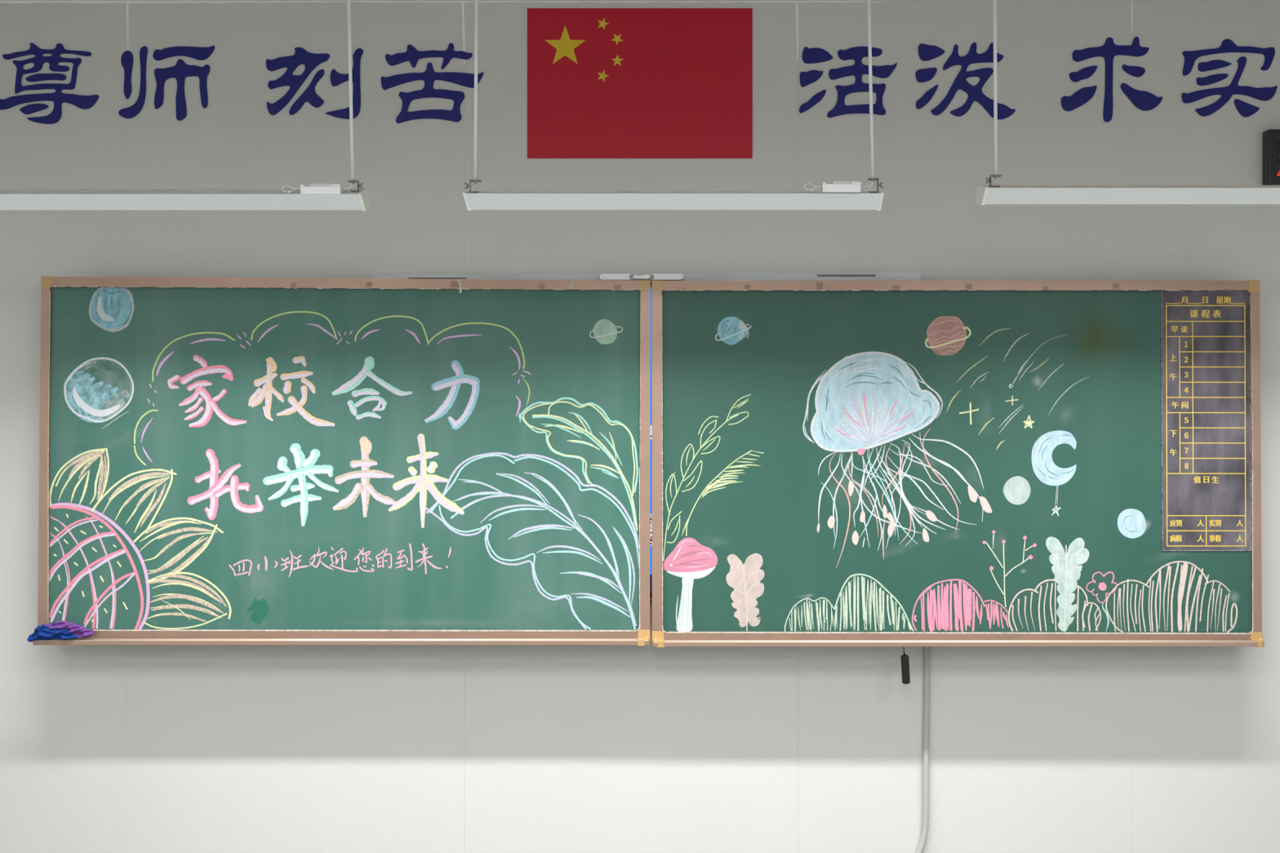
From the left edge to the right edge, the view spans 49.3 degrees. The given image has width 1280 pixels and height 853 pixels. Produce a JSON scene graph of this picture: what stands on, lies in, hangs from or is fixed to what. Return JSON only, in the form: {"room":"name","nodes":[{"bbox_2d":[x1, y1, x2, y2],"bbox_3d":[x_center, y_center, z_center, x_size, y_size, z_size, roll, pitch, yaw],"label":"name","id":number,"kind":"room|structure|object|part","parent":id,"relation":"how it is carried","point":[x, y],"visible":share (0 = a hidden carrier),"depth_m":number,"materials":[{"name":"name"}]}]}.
{"room":"school classroom","nodes":[
{"label":"school classroom","id":0,"kind":"room"},
{"bbox_2d":[0,0,1279,852],"bbox_3d":[0.000,0.068,5.059,7.700,3.385,0.122,0,0,0],"label":"wall","id":1,"kind":"structure","parent":0,"point":[104,748],"depth_m":5.00,"materials":[{"name":"paint"}]},
{"bbox_2d":[0,42,98,124],"bbox_3d":[-2.127,-1.230,4.997,0.376,0.291,0.004,0,0,0],"label":"letter","id":2,"kind":"object","parent":1,"relation":"attached to","point":[85,102],"depth_m":5.00,"materials":[{"name":"blue plastic"}]},
{"bbox_3d":[-2.439,0.068,5.004,1.201,3.185,0.008,0,0,0],"label":"wall panel","id":3,"kind":"part","parent":1,"relation":"part of","materials":[{"name":"paint"}]},
{"bbox_2d":[118,45,214,120],"bbox_3d":[-1.696,-1.231,4.997,0.345,0.269,0.004,0,0,0],"label":"letter","id":4,"kind":"object","parent":1,"relation":"attached to","point":[180,70],"depth_m":5.00,"materials":[{"name":"blue plastic"}]},
{"bbox_3d":[-1.233,0.068,5.004,1.208,3.185,0.008,0,0,0],"label":"wall panel","id":5,"kind":"part","parent":1,"relation":"part of","materials":[{"name":"paint"}]},
{"bbox_2d":[266,47,363,119],"bbox_3d":[-1.166,-1.230,4.997,0.348,0.257,0.004,0,0,0],"label":"letter","id":6,"kind":"object","parent":1,"relation":"attached to","point":[301,56],"depth_m":5.00,"materials":[{"name":"blue plastic"}]},
{"bbox_2d":[32,275,650,645],"bbox_3d":[-1.025,0.116,4.891,2.124,1.273,0.220,0,0,0],"label":"chalkboard","id":7,"kind":"object","parent":1,"relation":"attached to","point":[223,460],"visible":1,"depth_m":4.84,"materials":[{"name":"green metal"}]},
{"bbox_3d":[-2.066,0.109,4.856,0.043,1.260,0.047,0,0,0],"label":"frame rail","id":8,"kind":"part","parent":7,"relation":"part of","materials":[{"name":"brown wood"}]},
{"bbox_2d":[26,625,79,642],"bbox_3d":[-2.014,0.712,4.776,0.178,0.057,0.047,0,0,0],"label":"cleaning cloth","id":9,"kind":"object","parent":7,"relation":"on","point":[42,632],"visible":1,"depth_m":4.78,"materials":[{"name":"fabric"}]},
{"bbox_2d":[41,621,94,638],"bbox_3d":[-1.969,0.699,4.790,0.185,0.059,0.039,0,0,0],"label":"cleaning cloth","id":10,"kind":"object","parent":7,"relation":"on","point":[79,631],"visible":1,"depth_m":4.79,"materials":[{"name":"fabric"}]},
{"bbox_2d":[32,639,648,644],"bbox_3d":[-1.026,0.742,4.829,2.112,0.017,0.092,0,0,0],"label":"chalk tray","id":11,"kind":"object","parent":7,"relation":"on","point":[51,642],"depth_m":4.78,"materials":[{"name":"beige"}]},
{"bbox_3d":[-1.019,-0.497,4.856,2.110,0.047,0.047,0,0,0],"label":"frame rail","id":12,"kind":"part","parent":7,"relation":"part of","materials":[{"name":"brown wood"}]},
{"bbox_3d":[-1.026,0.724,4.856,2.122,0.035,0.047,0,0,0],"label":"frame rail","id":13,"kind":"part","parent":7,"relation":"part of","materials":[{"name":"brown wood"}]},
{"bbox_3d":[0.018,0.117,4.856,0.036,1.247,0.047,0,0,0],"label":"frame rail","id":14,"kind":"part","parent":7,"relation":"part of","materials":[{"name":"brown wood"}]},
{"bbox_2d":[381,42,483,123],"bbox_3d":[-0.744,-1.230,4.997,0.368,0.288,0.004,0,0,0],"label":"letter","id":15,"kind":"object","parent":1,"relation":"attached to","point":[411,55],"depth_m":5.00,"materials":[{"name":"blue plastic"}]},
{"bbox_2d":[0,0,892,3],"bbox_3d":[-0.753,-1.521,4.997,3.316,0.007,0.006,0,0,0],"label":"trim","id":16,"kind":"structure","parent":1,"relation":"attached to","point":[4,2],"depth_m":5.00,"materials":[{"name":"white"}]},
{"bbox_3d":[-0.031,0.068,5.004,1.196,3.185,0.008,0,0,0],"label":"wall panel","id":17,"kind":"part","parent":1,"relation":"part of","materials":[{"name":"paint"}]},
{"bbox_2d":[527,8,752,158],"bbox_3d":[-0.001,-1.230,4.998,0.806,0.538,0.004,0,0,0],"label":"flag","id":18,"kind":"object","parent":1,"relation":"attached to","point":[602,82],"visible":1,"depth_m":5.00,"materials":[{"name":"red fabric"}]},
{"bbox_2d":[371,271,919,607],"bbox_3d":[0.021,0.050,4.941,1.939,1.186,0.116,0,0,0],"label":"display","id":19,"kind":"object","parent":1,"relation":"attached to","point":[867,276],"visible":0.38,"depth_m":4.91,"materials":[{"name":"black"}]},
{"bbox_2d":[599,273,683,279],"bbox_3d":[0.005,-0.524,4.889,0.294,0.022,0.028,0,0,0],"label":"bar","id":20,"kind":"object","parent":19,"relation":"on","point":[603,276],"visible":0.99,"depth_m":4.88,"materials":[{"name":"white plastic"}]},
{"bbox_3d":[0.021,-0.520,4.952,1.929,0.048,0.094,0,0,0],"label":"rail","id":21,"kind":"part","parent":19,"relation":"part of","materials":[{"name":"metal"}]},
{"bbox_2d":[799,46,897,117],"bbox_3d":[0.746,-1.234,4.997,0.351,0.256,0.004,0,0,0],"label":"letter","id":22,"kind":"object","parent":1,"relation":"attached to","point":[815,55],"depth_m":5.00,"materials":[{"name":"blue plastic"}]},
{"bbox_2d":[915,646,929,852],"bbox_3d":[1.001,1.097,4.989,0.075,0.963,0.022,0,0,0],"label":"conduit","id":23,"kind":"object","parent":1,"relation":"attached to","point":[920,849],"visible":0.81,"depth_m":4.98,"materials":[{"name":"grey plastic"}]},
{"bbox_2d":[651,280,1264,647],"bbox_3d":[1.099,0.125,4.890,2.116,1.264,0.218,0,0,0],"label":"chalkboard","id":24,"kind":"object","parent":1,"relation":"attached to","point":[835,463],"visible":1,"depth_m":4.84,"materials":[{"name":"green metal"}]},
{"bbox_3d":[0.059,0.120,4.856,0.035,1.250,0.047,0,0,0],"label":"frame rail","id":25,"kind":"part","parent":24,"relation":"part of","materials":[{"name":"brown wood"}]},
{"bbox_3d":[0.155,0.616,4.845,0.062,0.199,0.001,0,0,0],"label":"stem","id":26,"kind":"part","parent":24,"relation":"part of","materials":[{"name":"white"}]},
{"bbox_3d":[0.211,0.213,4.845,0.262,0.510,0.001,0,0,0],"label":"stem","id":27,"kind":"part","parent":24,"relation":"part of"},
{"bbox_3d":[0.266,0.232,4.845,0.244,0.299,0.001,0,0,0],"label":"stem","id":28,"kind":"part","parent":24,"relation":"part of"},
{"bbox_2d":[726,553,764,631],"bbox_3d":[0.366,0.576,4.845,0.133,0.270,0.001,0,0,0],"label":"plant","id":29,"kind":"object","parent":24,"relation":"on","point":[744,571],"depth_m":4.84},
{"bbox_2d":[900,646,910,684],"bbox_3d":[0.926,0.811,4.869,0.031,0.175,0.022,0,0,0],"label":"switch","id":30,"kind":"object","parent":24,"relation":"hanging from","point":[904,658],"visible":0.88,"depth_m":4.86,"materials":[{"name":"black plastic"}]},
{"bbox_3d":[1.094,-0.489,4.856,2.106,0.034,0.047,0,0,0],"label":"frame rail","id":31,"kind":"part","parent":24,"relation":"part of","materials":[{"name":"brown wood"}]},
{"bbox_2d":[653,640,1257,646],"bbox_3d":[1.086,0.747,4.829,2.083,0.017,0.092,0,0,0],"label":"chalk tray","id":32,"kind":"object","parent":24,"relation":"on","point":[655,643],"depth_m":4.78,"materials":[{"name":"beige"}]},
{"bbox_3d":[1.099,0.730,4.856,2.114,0.033,0.047,0,0,0],"label":"frame rail","id":33,"kind":"part","parent":24,"relation":"part of","materials":[{"name":"brown wood"}]},
{"bbox_2d":[1045,537,1088,631],"bbox_3d":[1.485,0.548,4.845,0.151,0.330,0.001,0,0,0],"label":"plant","id":34,"kind":"object","parent":24,"relation":"on","point":[1067,558],"depth_m":4.84,"materials":[{"name":"white"}]},
{"bbox_3d":[1.617,0.661,4.845,0.024,0.101,0.001,0,0,0],"label":"stem","id":35,"kind":"part","parent":24,"relation":"part of","materials":[{"name":"white"}]},
{"bbox_2d":[1160,290,1251,551],"bbox_3d":[1.967,-0.020,4.843,0.315,0.904,0.004,0,0,0],"label":"sheet","id":36,"kind":"object","parent":24,"relation":"attached to","point":[1205,335],"visible":1,"depth_m":4.84,"materials":[{"name":"black"}]},
{"bbox_3d":[2.135,0.120,4.856,0.041,1.253,0.047,0,0,0],"label":"frame rail","id":37,"kind":"part","parent":24,"relation":"part of","materials":[{"name":"brown wood"}]},
{"bbox_2d":[915,41,1015,119],"bbox_3d":[1.166,-1.239,4.997,0.357,0.277,0.004,0,0,0],"label":"letter","id":38,"kind":"object","parent":1,"relation":"attached to","point":[926,52],"depth_m":5.00,"materials":[{"name":"blue plastic"}]},
{"bbox_3d":[1.165,0.068,5.004,1.197,3.185,0.008,0,0,0],"label":"wall panel","id":39,"kind":"part","parent":1,"relation":"part of","materials":[{"name":"paint"}]},
{"bbox_2d":[1061,36,1162,122],"bbox_3d":[1.690,-1.244,4.997,0.363,0.306,0.004,0,0,0],"label":"letter","id":40,"kind":"object","parent":1,"relation":"attached to","point":[1144,100],"depth_m":5.00,"materials":[{"name":"blue plastic"}]},
{"bbox_3d":[2.362,0.068,5.004,1.198,3.185,0.008,0,0,0],"label":"wall panel","id":41,"kind":"part","parent":1,"relation":"part of","materials":[{"name":"paint"}]},
{"bbox_2d":[1181,39,1277,116],"bbox_3d":[2.112,-1.249,4.997,0.342,0.280,0.004,0,0,0],"label":"letter","id":42,"kind":"object","parent":1,"relation":"attached to","point":[1245,109],"depth_m":5.00,"materials":[{"name":"blue plastic"}]},
{"bbox_2d":[1262,128,1279,185],"bbox_3d":[2.539,-0.957,4.971,0.620,0.198,0.057,0,0,0],"label":"digital clock","id":43,"kind":"object","parent":1,"relation":"attached to","point":[1271,137],"visible":0.9,"depth_m":4.95,"materials":[{"name":"black plastic"}]},
{"bbox_2d":[0,0,1279,1],"bbox_3d":[0.000,-1.575,0.700,7.700,0.100,8.800,0,0,0],"label":"ceiling","id":44,"kind":"structure","parent":0,"point":[0,0],"depth_m":4.99,"materials":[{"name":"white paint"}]},
{"bbox_2d":[0,0,371,210],"bbox_3d":[-1.416,-1.077,4.100,1.231,0.895,0.110,0,0,0],"label":"lamp","id":45,"kind":"object","parent":44,"relation":"hanging from","point":[315,196],"visible":1,"depth_m":4.07,"materials":[{"name":"white metal"}]},
{"bbox_3d":[-1.417,-0.691,4.097,1.207,0.031,0.093,0,0,0],"label":"plate","id":46,"kind":"part","parent":45,"relation":"part of","materials":[{"name":"white metal"}]},
{"bbox_3d":[-0.980,-0.688,4.071,0.010,0.028,0.051,0,0,0],"label":"plate","id":47,"kind":"part","parent":45,"relation":"part of","materials":[{"name":"white plastic"}]},
{"bbox_3d":[-0.852,-1.121,4.095,0.027,0.807,0.010,0,0,0],"label":"rod","id":48,"kind":"part","parent":45,"relation":"part of","materials":[{"name":"white metal"}]},
{"bbox_2d":[462,0,884,210],"bbox_3d":[0.099,-1.077,4.098,1.229,0.895,0.108,0,0,0],"label":"hanging lamp","id":49,"kind":"object","parent":44,"relation":"hanging from","point":[836,195],"visible":1,"depth_m":4.06,"materials":[{"name":"white metal"}]},
{"bbox_3d":[-0.481,-1.122,4.095,0.015,0.805,0.010,0,0,0],"label":"rod","id":50,"kind":"part","parent":49,"relation":"part of","materials":[{"name":"white metal"}]},
{"bbox_3d":[0.096,-0.688,4.099,1.218,0.021,0.096,0,0,0],"label":"plate","id":51,"kind":"part","parent":49,"relation":"part of","materials":[{"name":"white metal"}]},
{"bbox_3d":[0.534,-0.694,4.071,0.010,0.029,0.051,0,0,0],"label":"plate","id":52,"kind":"part","parent":49,"relation":"part of","materials":[{"name":"white plastic"}]},
{"bbox_3d":[0.674,-1.124,4.095,0.027,0.800,0.010,0,0,0],"label":"rod","id":53,"kind":"part","parent":49,"relation":"part of","materials":[{"name":"white metal"}]},
{"bbox_2d":[974,0,1279,204],"bbox_3d":[1.617,-1.085,4.100,1.243,0.878,0.106,0,0,0],"label":"lamp","id":54,"kind":"object","parent":44,"relation":"hanging from","point":[985,194],"visible":1,"depth_m":4.06,"materials":[{"name":"white metal"}]},
{"bbox_3d":[1.042,-1.129,4.095,0.015,0.791,0.010,0,0,0],"label":"rod","id":55,"kind":"part","parent":54,"relation":"part of","materials":[{"name":"white metal"}]},
{"bbox_3d":[1.615,-0.705,4.098,1.216,0.024,0.095,0,0,0],"label":"plate","id":56,"kind":"part","parent":54,"relation":"part of","materials":[{"name":"white metal"}]}
]}

